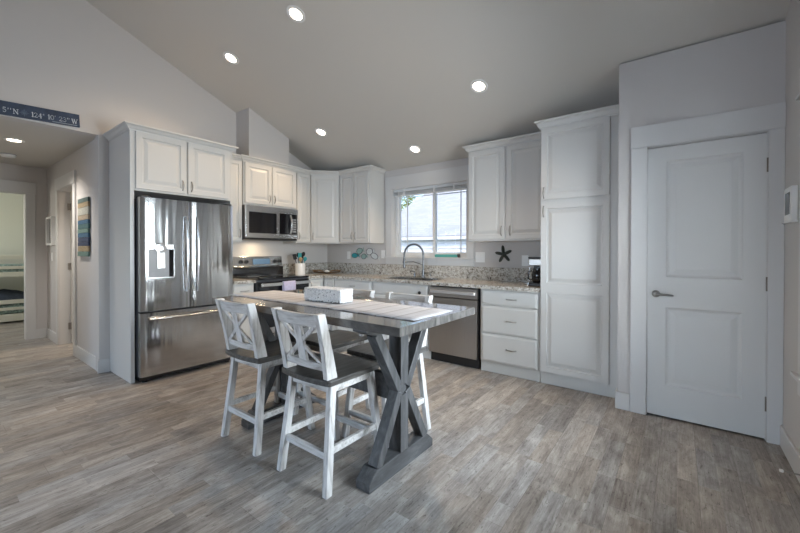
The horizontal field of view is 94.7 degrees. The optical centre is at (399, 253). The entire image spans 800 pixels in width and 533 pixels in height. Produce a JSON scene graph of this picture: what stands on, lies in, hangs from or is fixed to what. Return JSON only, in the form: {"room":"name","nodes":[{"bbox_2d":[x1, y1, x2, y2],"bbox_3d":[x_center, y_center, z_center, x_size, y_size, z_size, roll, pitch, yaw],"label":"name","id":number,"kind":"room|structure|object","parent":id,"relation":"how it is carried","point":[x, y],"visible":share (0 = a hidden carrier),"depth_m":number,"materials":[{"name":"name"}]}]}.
{"room":"kitchen","nodes":[
{"label":"kitchen","id":0,"kind":"room"},
{"bbox_2d":[0,163,46,328],"bbox_3d":[-5.554,-0.003,4.812,0.115,2.430,1.360,0,1,37],"label":"wall","id":1,"kind":"structure","parent":0,"point":[11,172],"depth_m":5.26,"materials":[{"name":"grey paint"}]},
{"bbox_2d":[0,179,35,339],"bbox_3d":[-5.516,0.109,4.844,0.139,2.205,1.035,0,1,37],"label":"trim","id":2,"kind":"structure","parent":1,"relation":"attached to","point":[27,189],"depth_m":5.16,"materials":[{"name":"grey paint"}]},
{"bbox_2d":[0,192,70,290],"bbox_3d":[-6.700,-0.013,5.970,3.340,2.430,3.420,0,1,37],"label":"wall","id":3,"kind":"structure","parent":0,"point":[11,205],"depth_m":7.24,"materials":[{"name":"white paint"}]},
{"bbox_2d":[0,119,94,168],"bbox_3d":[-5.159,-1.286,5.973,5.780,0.120,5.400,0,1,37],"label":"ceiling","id":4,"kind":"structure","parent":0,"point":[43,147],"depth_m":4.09,"materials":[{"name":"grey paint"}]},
{"bbox_2d":[0,153,16,157],"bbox_3d":[-4.792,-1.195,4.504,0.150,0.038,0.150,0,1,37],"label":"smoke detector","id":5,"kind":"object","parent":4,"relation":"attached to","point":[7,155],"visible":1,"depth_m":4.47,"materials":[{"name":"white plastic"}]},
{"bbox_2d":[3,138,24,142],"bbox_3d":[-4.114,-1.206,3.925,0.168,0.006,0.168,0,1,37],"label":"recessed light","id":6,"kind":"object","parent":4,"relation":"in","point":[6,139],"visible":1,"depth_m":3.93,"materials":[{"name":"white plastic"}]},
{"bbox_2d":[47,139,95,355],"bbox_3d":[-4.044,0.001,4.591,2.559,2.430,0.118,0,1,37],"label":"wall","id":7,"kind":"structure","parent":0,"point":[82,160],"depth_m":4.24,"materials":[{"name":"grey paint"}]},
{"bbox_2d":[36,328,55,342],"bbox_3d":[-4.887,1.143,5.091,0.625,0.135,0.120,0,1,37],"label":"baseboard","id":8,"kind":"structure","parent":7,"relation":"attached to","point":[44,332],"depth_m":5.23,"materials":[{"name":"grey paint"}]},
{"bbox_2d":[46,216,54,244],"bbox_3d":[-4.813,-0.309,5.072,0.330,0.390,0.045,0,1,37],"label":"picture frame","id":9,"kind":"object","parent":7,"relation":"attached to","point":[50,221],"visible":0.9,"depth_m":5.05,"materials":[{"name":"white plastic"}]},
{"bbox_2d":[49,219,50,242],"bbox_3d":[-4.804,-0.309,5.084,0.280,0.340,0.008,0,1,37],"label":"picture","id":10,"kind":"object","parent":9,"relation":"attached to","point":[49,219],"depth_m":5.14,"materials":[{"name":"grey"}]},
{"bbox_2d":[54,170,76,355],"bbox_3d":[-4.182,0.115,4.683,0.988,2.200,0.139,0,1,37],"label":"trim","id":11,"kind":"structure","parent":7,"relation":"attached to","point":[62,197],"depth_m":4.89,"materials":[{"name":"grey paint"}]},
{"bbox_2d":[67,192,72,342],"bbox_3d":[-4.221,0.188,5.233,0.035,2.023,0.750,0,1,37],"label":"door","id":12,"kind":"structure","parent":7,"relation":"in","point":[69,206],"depth_m":4.96,"materials":[{"name":"grey paint"}]},
{"bbox_2d":[77,197,89,255],"bbox_3d":[-3.532,-0.293,4.114,0.432,0.648,0.024,0,1,37],"label":"art","id":13,"kind":"object","parent":7,"relation":"attached to","point":[83,231],"visible":1,"depth_m":4.08,"materials":[{"name":"multicoloured paint"}]},
{"bbox_2d":[75,345,109,373],"bbox_3d":[-3.425,1.153,4.073,0.965,0.135,0.101,0,1,37],"label":"baseboard","id":14,"kind":"structure","parent":7,"relation":"attached to","point":[103,365],"depth_m":3.92,"materials":[{"name":"grey paint"}]},
{"bbox_2d":[0,0,326,370],"bbox_3d":[-3.820,-0.989,2.858,0.120,4.434,8.750,0,1,37],"label":"wall","id":15,"kind":"structure","parent":0,"point":[68,56],"depth_m":3.78,"materials":[{"name":"grey paint"}]},
{"bbox_2d":[0,100,79,127],"bbox_3d":[-3.328,-1.284,3.385,0.022,0.150,0.593,0,1,37],"label":"sign","id":16,"kind":"object","parent":15,"relation":"attached to","point":[7,108],"visible":1,"depth_m":3.38,"materials":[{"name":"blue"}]},
{"bbox_2d":[232,153,241,242],"bbox_3d":[-2.184,-0.685,4.613,0.366,1.087,0.286,0,1,37],"label":"upper cabinet","id":17,"kind":"object","parent":15,"relation":"attached to","point":[236,158],"visible":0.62,"depth_m":4.58,"materials":[{"name":"grey paint"}]},
{"bbox_2d":[240,154,301,209],"bbox_3d":[-1.844,-0.929,5.047,0.381,0.614,0.914,0,1,37],"label":"upper cabinet","id":18,"kind":"object","parent":15,"relation":"attached to","point":[267,183],"visible":0.87,"depth_m":4.91,"materials":[{"name":"grey paint"}]},
{"bbox_2d":[242,204,297,240],"bbox_3d":[-1.823,-0.398,5.014,0.456,0.438,0.790,0,1,37],"label":"microwave","id":19,"kind":"object","parent":18,"relation":"attached to","point":[259,223],"visible":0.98,"depth_m":4.86,"materials":[{"name":"grey metal"}]},
{"bbox_2d":[283,168,310,243],"bbox_3d":[-1.526,-0.693,5.481,0.366,1.082,0.256,0,1,37],"label":"upper cabinet","id":20,"kind":"object","parent":15,"relation":"attached to","point":[302,175],"visible":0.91,"depth_m":5.39,"materials":[{"name":"grey paint"}]},
{"bbox_2d":[236,108,288,164],"bbox_3d":[-1.877,-1.557,5.060,0.310,0.636,0.608,0,1,37],"label":"wall","id":21,"kind":"structure","parent":0,"point":[255,137],"depth_m":4.87,"materials":[{"name":"grey paint"}]},
{"bbox_2d":[0,320,799,532],"bbox_3d":[-4.011,1.277,2.941,11.300,0.100,8.870,0,1,37],"label":"floor","id":22,"kind":"structure","parent":0,"point":[83,450],"depth_m":2.16,"materials":[{"name":"wood"}]},
{"bbox_2d":[0,255,23,321],"bbox_3d":[-7.404,0.589,6.181,0.940,1.219,2.270,0,1,37],"label":"bunk bed","id":23,"kind":"object","parent":22,"relation":"on","point":[15,316],"visible":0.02,"depth_m":6.36,"materials":[{"name":"beige paint"}]},
{"bbox_2d":[0,303,23,314],"bbox_3d":[-7.409,0.963,6.186,0.820,0.170,2.100,0,1,37],"label":"mattress","id":24,"kind":"object","parent":23,"relation":"on","point":[16,304],"visible":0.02,"depth_m":6.40,"materials":[{"name":"fabric"}]},
{"bbox_2d":[0,289,23,304],"bbox_3d":[-7.394,0.758,6.204,0.834,0.248,1.954,0,1,37],"label":"quilt","id":25,"kind":"object","parent":24,"relation":"on","point":[5,294],"visible":0.59,"depth_m":6.52,"materials":[{"name":"blue fabric"}]},
{"bbox_2d":[0,264,23,271],"bbox_3d":[-7.408,0.283,6.181,0.820,0.170,2.100,0,1,37],"label":"mattress","id":26,"kind":"object","parent":23,"relation":"on","point":[1,270],"visible":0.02,"depth_m":6.42,"materials":[{"name":"fabric"}]},
{"bbox_2d":[103,121,238,383],"bbox_3d":[-2.456,-0.002,4.019,0.658,2.446,1.094,0,1,37],"label":"tall cabinet","id":27,"kind":"object","parent":22,"relation":"on","point":[153,162],"visible":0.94,"depth_m":3.67,"materials":[{"name":"grey paint"}]},
{"bbox_2d":[134,195,232,382],"bbox_3d":[-2.398,0.335,3.980,0.766,1.774,0.896,0,1,37],"label":"refrigerator","id":28,"kind":"object","parent":22,"relation":"on","point":[183,250],"visible":0.95,"depth_m":3.70,"materials":[{"name":"grey metal"}]},
{"bbox_2d":[233,283,253,342],"bbox_3d":[-2.077,0.786,4.527,0.657,0.864,0.266,0,1,37],"label":"base cabinet","id":29,"kind":"object","parent":22,"relation":"on","point":[237,288],"visible":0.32,"depth_m":4.36,"materials":[{"name":"grey paint"}]},
{"bbox_2d":[233,278,255,284],"bbox_3d":[-2.077,0.256,4.526,0.653,0.194,0.273,0,1,37],"label":"countertop","id":30,"kind":"structure","parent":29,"relation":"on","point":[235,280],"depth_m":4.35,"materials":[{"name":"stone"}]},
{"bbox_2d":[215,298,314,456],"bbox_3d":[-0.919,0.767,2.525,0.424,0.935,0.511,0,1,37],"label":"counter stool","id":31,"kind":"object","parent":22,"relation":"on","point":[261,354],"visible":0.91,"depth_m":2.38,"materials":[{"name":"grey wood"}]},
{"bbox_2d":[233,256,309,339],"bbox_3d":[-1.721,0.614,4.931,0.718,1.145,0.770,0,1,37],"label":"range","id":32,"kind":"object","parent":22,"relation":"on","point":[267,271],"visible":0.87,"depth_m":4.92,"materials":[{"name":"grey metal"}]},
{"bbox_2d":[233,274,308,279],"bbox_3d":[-1.721,0.312,4.929,0.593,0.019,0.770,0,1,37],"label":"cooktop","id":33,"kind":"object","parent":32,"relation":"in","point":[242,276],"depth_m":4.86,"materials":[{"name":"black glass"}]},
{"bbox_2d":[282,280,295,290],"bbox_3d":[-1.426,0.485,4.741,0.038,0.267,0.185,0,1,37],"label":"dish towel","id":34,"kind":"object","parent":32,"relation":"hanging from","point":[288,285],"visible":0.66,"depth_m":4.72,"materials":[{"name":"purple fabric"}]},
{"bbox_2d":[309,278,334,333],"bbox_3d":[-1.164,0.780,5.583,0.836,0.864,0.910,0,1,37],"label":"base cabinet","id":35,"kind":"object","parent":22,"relation":"on","point":[328,282],"visible":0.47,"depth_m":5.24,"materials":[{"name":"grey paint"}]},
{"bbox_2d":[282,262,540,291],"bbox_3d":[-0.037,0.258,4.724,3.664,0.194,0.912,0,1,37],"label":"countertop","id":36,"kind":"structure","parent":35,"relation":"on","point":[498,278],"depth_m":4.71,"materials":[{"name":"stone"}]},
{"bbox_2d":[295,263,304,274],"bbox_3d":[-1.460,0.226,5.386,0.148,0.170,0.148,0,1,37],"label":"utensil crock","id":37,"kind":"object","parent":36,"relation":"on","point":[299,267],"visible":0.98,"depth_m":5.32,"materials":[{"name":"white ceramic"}]},
{"bbox_2d":[313,269,340,272],"bbox_3d":[-1.134,0.277,5.717,0.454,0.060,0.126,0,0,0],"label":"dish","id":38,"kind":"object","parent":36,"relation":"on","point":[335,270],"visible":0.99,"depth_m":5.70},
{"bbox_2d":[385,276,443,280],"bbox_3d":[0.170,0.418,4.691,0.744,0.206,0.424,0,1,37],"label":"sink","id":39,"kind":"object","parent":36,"relation":"in","point":[396,277],"visible":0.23,"depth_m":4.86,"materials":[{"name":"metal"}]},
{"bbox_2d":[392,277,437,280],"bbox_3d":[0.170,0.422,4.691,0.720,0.198,0.400,0,1,37],"label":"basin","id":40,"kind":"object","parent":39,"relation":"in","point":[404,278],"depth_m":4.88,"materials":[{"name":"metal"}]},
{"bbox_2d":[403,243,430,276],"bbox_3d":[0.234,0.088,4.930,0.427,0.457,0.090,0,0,30],"label":"faucet","id":41,"kind":"object","parent":36,"relation":"on","point":[411,244],"visible":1,"depth_m":4.92,"materials":[{"name":"silver metal"}]},
{"bbox_2d":[528,257,540,286],"bbox_3d":[1.416,0.181,3.753,0.170,0.292,0.252,0,1,37],"label":"coffee maker","id":42,"kind":"object","parent":36,"relation":"on","point":[533,261],"visible":0.64,"depth_m":3.66,"materials":[{"name":"black plastic"}]},
{"bbox_2d":[271,307,379,499],"bbox_3d":[-0.413,0.770,2.141,0.424,0.935,0.511,0,1,37],"label":"counter stool","id":43,"kind":"object","parent":22,"relation":"on","point":[330,372],"visible":0.98,"depth_m":2.02,"materials":[{"name":"white paint"}]},
{"bbox_2d":[293,287,374,414],"bbox_3d":[-0.511,0.765,2.893,0.424,0.935,0.511,0,1,37],"label":"counter stool","id":44,"kind":"object","parent":22,"relation":"on","point":[341,340],"visible":0.2,"depth_m":2.81,"materials":[{"name":"white paint"}]},
{"bbox_2d":[212,289,474,493],"bbox_3d":[-0.462,0.783,2.503,1.740,0.905,0.773,0,1,37],"label":"dining table","id":45,"kind":"object","parent":22,"relation":"on","point":[397,365],"visible":0.63,"depth_m":2.12,"materials":[{"name":"grey wood"}]},
{"bbox_2d":[230,290,452,320],"bbox_3d":[-0.516,0.328,2.519,1.770,0.005,0.404,0,1,37],"label":"table runner","id":46,"kind":"object","parent":45,"relation":"on","point":[392,310],"visible":0.84,"depth_m":2.28,"materials":[{"name":"fabric"}]},
{"bbox_2d":[304,286,352,303],"bbox_3d":[-0.489,0.279,2.505,0.343,0.092,0.127,0,0,33],"label":"box","id":47,"kind":"object","parent":46,"relation":"on","point":[336,295],"visible":1,"depth_m":2.44,"materials":[{"name":"grey fabric"}]},
{"bbox_2d":[335,279,371,342],"bbox_3d":[-0.473,0.784,5.218,0.702,0.864,0.657,0,1,37],"label":"base cabinet","id":48,"kind":"object","parent":22,"relation":"on","point":[344,283],"visible":0.24,"depth_m":4.97,"materials":[{"name":"grey paint"}]},
{"bbox_2d":[342,292,432,446],"bbox_3d":[-0.073,0.768,2.561,0.424,0.935,0.511,0,1,37],"label":"counter stool","id":49,"kind":"object","parent":22,"relation":"on","point":[364,351],"visible":0.26,"depth_m":2.56,"materials":[{"name":"white paint"}]},
{"bbox_2d":[372,281,430,358],"bbox_3d":[0.160,0.788,4.738,0.882,0.864,0.657,0,1,37],"label":"base cabinet","id":50,"kind":"object","parent":22,"relation":"on","point":[380,288],"visible":0.2,"depth_m":4.46,"materials":[{"name":"grey paint"}]},
{"bbox_2d":[429,285,480,368],"bbox_3d":[0.751,0.793,4.277,0.600,0.860,0.642,0,1,37],"label":"dishwasher","id":51,"kind":"object","parent":22,"relation":"on","point":[458,341],"visible":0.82,"depth_m":4.00,"materials":[{"name":"silver metal"}]},
{"bbox_2d":[481,289,540,381],"bbox_3d":[1.257,0.795,3.907,0.608,0.864,0.657,0,1,37],"label":"base cabinet","id":52,"kind":"object","parent":22,"relation":"on","point":[510,320],"visible":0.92,"depth_m":3.65,"materials":[{"name":"grey paint"}]},
{"bbox_2d":[534,104,618,397],"bbox_3d":[1.742,-0.006,3.531,0.706,2.473,0.663,0,1,37],"label":"pantry cabinet","id":53,"kind":"object","parent":22,"relation":"on","point":[580,150],"visible":0.8,"depth_m":3.27,"materials":[{"name":"grey paint"}]},
{"bbox_2d":[327,158,540,267],"bbox_3d":[0.928,-0.027,4.660,5.520,2.500,0.150,0,1,37],"label":"wall","id":54,"kind":"structure","parent":0,"point":[336,253],"depth_m":4.78,"materials":[{"name":"grey paint"}]},
{"bbox_2d":[303,170,340,243],"bbox_3d":[-1.154,-0.694,5.721,0.669,1.082,0.664,0,1,37],"label":"upper cabinet","id":55,"kind":"object","parent":54,"relation":"attached to","point":[324,185],"visible":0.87,"depth_m":5.51,"materials":[{"name":"grey paint"}]},
{"bbox_2d":[347,251,350,258],"bbox_3d":[-0.818,0.026,5.884,0.075,0.120,0.008,0,1,37],"label":"wall outlet","id":56,"kind":"object","parent":54,"relation":"attached to","point":[348,252],"visible":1,"depth_m":5.88,"materials":[{"name":"white plastic"}]},
{"bbox_2d":[338,165,385,243],"bbox_3d":[-0.565,-0.693,5.461,0.652,1.085,0.366,0,1,37],"label":"upper cabinet","id":57,"kind":"object","parent":54,"relation":"attached to","point":[361,188],"visible":1,"depth_m":5.33,"materials":[{"name":"grey paint"}]},
{"bbox_2d":[352,247,379,260],"bbox_3d":[-0.526,0.004,5.650,0.596,0.206,0.014,0,1,37],"label":"wall art","id":58,"kind":"object","parent":54,"relation":"attached to","point":[369,251],"visible":1,"depth_m":5.65,"materials":[{"name":"teal ceramic"}]},
{"bbox_2d":[381,250,384,257],"bbox_3d":[-0.248,0.010,5.452,0.075,0.120,0.008,0,1,37],"label":"wall outlet","id":59,"kind":"object","parent":54,"relation":"attached to","point":[382,251],"visible":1,"depth_m":5.46,"materials":[{"name":"white plastic"}]},
{"bbox_2d":[282,262,532,281],"bbox_3d":[-0.037,0.240,4.724,3.664,0.158,0.912,0,1,37],"label":"backsplash","id":60,"kind":"structure","parent":54,"relation":"attached to","point":[456,272],"depth_m":4.95,"materials":[{"name":"stone"}]},
{"bbox_2d":[384,165,474,265],"bbox_3d":[0.396,-0.477,5.039,1.440,1.264,0.185,0,1,37],"label":"window","id":61,"kind":"structure","parent":54,"relation":"in","point":[394,255],"depth_m":5.04,"materials":[{"name":"grey paint"}]},
{"bbox_2d":[394,181,466,232],"bbox_3d":[0.392,-0.607,5.018,1.190,0.620,0.068,0,1,37],"label":"window blind","id":62,"kind":"object","parent":61,"relation":"attached to","point":[457,186],"visible":0.86,"depth_m":4.99,"materials":[{"name":"grey"}]},
{"bbox_2d":[435,254,459,257],"bbox_3d":[0.619,0.029,4.832,0.360,0.042,0.044,0,1,37],"label":"glass tray","id":63,"kind":"object","parent":61,"relation":"on","point":[436,255],"visible":0.96,"depth_m":4.81,"materials":[{"name":"teal glass"}]},
{"bbox_2d":[476,252,484,261],"bbox_3d":[0.983,0.046,4.518,0.120,0.125,0.010,0,1,37],"label":"light switch","id":64,"kind":"object","parent":54,"relation":"attached to","point":[480,256],"visible":1,"depth_m":4.51,"materials":[{"name":"white plastic"}]},
{"bbox_2d":[462,132,540,241],"bbox_3d":[1.209,-0.687,4.117,0.952,1.097,0.366,0,1,37],"label":"upper cabinet","id":65,"kind":"object","parent":54,"relation":"attached to","point":[504,175],"visible":0.89,"depth_m":3.99,"materials":[{"name":"grey paint"}]},
{"bbox_2d":[495,245,511,261],"bbox_3d":[1.211,0.003,4.332,0.204,0.202,0.028,0,1,37],"label":"starfish","id":66,"kind":"object","parent":54,"relation":"attached to","point":[503,253],"visible":1,"depth_m":4.32,"materials":[{"name":"grey"}]},
{"bbox_2d":[522,255,527,265],"bbox_3d":[1.421,0.082,4.186,0.075,0.120,0.008,0,1,37],"label":"wall outlet","id":67,"kind":"object","parent":54,"relation":"attached to","point":[524,257],"visible":1,"depth_m":4.18,"materials":[{"name":"white plastic"}]},
{"bbox_2d":[86,0,789,170],"bbox_3d":[-1.700,-2.203,1.174,5.520,2.175,8.880,0,1,37],"label":"ceiling","id":68,"kind":"structure","parent":0,"point":[382,78],"depth_m":3.46,"materials":[{"name":"grey paint"}]},
{"bbox_2d":[223,51,238,64],"bbox_3d":[-1.810,-2.091,3.942,0.167,0.068,0.154,0,0,32],"label":"recessed light","id":69,"kind":"object","parent":68,"relation":"in","point":[231,58],"visible":1,"depth_m":3.94,"materials":[{"name":"white plastic"}]},
{"bbox_2d":[286,5,304,22],"bbox_3d":[-0.912,-2.097,3.226,0.167,0.068,0.154,0,0,32],"label":"recessed light","id":70,"kind":"object","parent":68,"relation":"in","point":[295,13],"visible":1,"depth_m":3.22,"materials":[{"name":"white plastic"}]},
{"bbox_2d":[315,128,326,135],"bbox_3d":[-1.042,-1.601,4.857,0.167,0.068,0.154,0,0,32],"label":"recessed light","id":71,"kind":"object","parent":68,"relation":"in","point":[319,131],"visible":1,"depth_m":4.85,"materials":[{"name":"white plastic"}]},
{"bbox_2d":[409,145,420,152],"bbox_3d":[0.192,-1.335,4.713,0.167,0.068,0.154,0,0,32],"label":"recessed light","id":72,"kind":"object","parent":68,"relation":"in","point":[413,148],"visible":1,"depth_m":4.71,"materials":[{"name":"white plastic"}]},
{"bbox_2d":[470,79,487,92],"bbox_3d":[0.750,-1.589,3.498,0.167,0.068,0.154,0,0,32],"label":"recessed light","id":73,"kind":"object","parent":68,"relation":"in","point":[478,85],"visible":1,"depth_m":3.49,"materials":[{"name":"white plastic"}]},
{"bbox_2d":[617,21,785,393],"bbox_3d":[2.355,-0.133,2.980,0.929,2.740,0.803,0,1,37],"label":"wall","id":74,"kind":"structure","parent":0,"point":[747,69],"depth_m":2.68,"materials":[{"name":"grey paint"}]},
{"bbox_2d":[615,388,629,410],"bbox_3d":[1.813,1.168,2.987,0.101,0.135,0.178,0,1,37],"label":"baseboard","id":75,"kind":"structure","parent":74,"relation":"attached to","point":[622,400],"depth_m":2.92,"materials":[{"name":"grey paint"}]},
{"bbox_2d":[630,102,785,444],"bbox_3d":[2.172,0.133,2.673,0.844,2.212,0.139,0,1,37],"label":"trim","id":76,"kind":"structure","parent":74,"relation":"attached to","point":[771,118],"depth_m":2.52,"materials":[{"name":"grey paint"}]},
{"bbox_2d":[647,133,768,437],"bbox_3d":[2.163,0.214,2.623,0.667,2.025,0.091,0,1,37],"label":"door","id":77,"kind":"structure","parent":74,"relation":"in","point":[707,282],"depth_m":2.62,"materials":[{"name":"grey paint"}]},
{"bbox_2d":[783,0,799,452],"bbox_3d":[0.427,-0.959,-0.456,0.140,4.434,8.600,0,1,37],"label":"wall","id":78,"kind":"structure","parent":0,"point":[791,399],"depth_m":2.21,"materials":[{"name":"grey paint"}]},
{"bbox_2d":[779,469,799,475],"bbox_3d":[2.071,1.163,1.949,0.090,0.016,0.016,0,1,37],"label":"door stop","id":79,"kind":"object","parent":78,"relation":"attached to","point":[780,470],"visible":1,"depth_m":1.96,"materials":[{"name":"silver metal"}]},
{"bbox_2d":[780,425,799,482],"bbox_3d":[0.114,1.192,-0.721,0.015,0.135,7.779,0,1,37],"label":"baseboard","id":80,"kind":"structure","parent":78,"relation":"attached to","point":[792,454],"depth_m":2.15,"materials":[{"name":"grey paint"}]},
{"bbox_2d":[782,185,797,223],"bbox_3d":[2.319,-0.287,2.192,0.034,0.212,0.210,0,1,37],"label":"wall panel","id":81,"kind":"object","parent":78,"relation":"attached to","point":[791,193],"visible":1,"depth_m":2.12,"materials":[{"name":"white plastic"}]},
{"bbox_2d":[790,86,799,395],"bbox_3d":[1.751,-0.115,1.331,0.180,1.785,1.700,0,1,37],"label":"window","id":82,"kind":"structure","parent":78,"relation":"in","point":[796,375],"depth_m":2.01,"materials":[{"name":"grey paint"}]},
{"label":"outside","id":83,"kind":"structure","parent":0,"visible":0},
{"bbox_3d":[10.919,1.685,22.225,60.000,0.100,39.800,0,1,37],"label":"ground","id":84,"kind":"structure","parent":83,"visible":0},
{"bbox_2d":[401,195,415,210],"bbox_3d":[-0.035,-1.163,20.977,1.934,5.593,1.849,0,1,37],"label":"tree","id":85,"kind":"object","parent":84,"relation":"on","point":[411,198],"visible":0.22,"depth_m":20.84,"materials":[{"name":"green plant"}]},
{"bbox_2d":[401,190,465,251],"bbox_3d":[7.237,-0.750,13.539,14.000,4.880,10.070,0,1,37],"label":"house","id":86,"kind":"structure","parent":84,"relation":"on","point":[420,212],"depth_m":13.03,"materials":[{"name":"white"}]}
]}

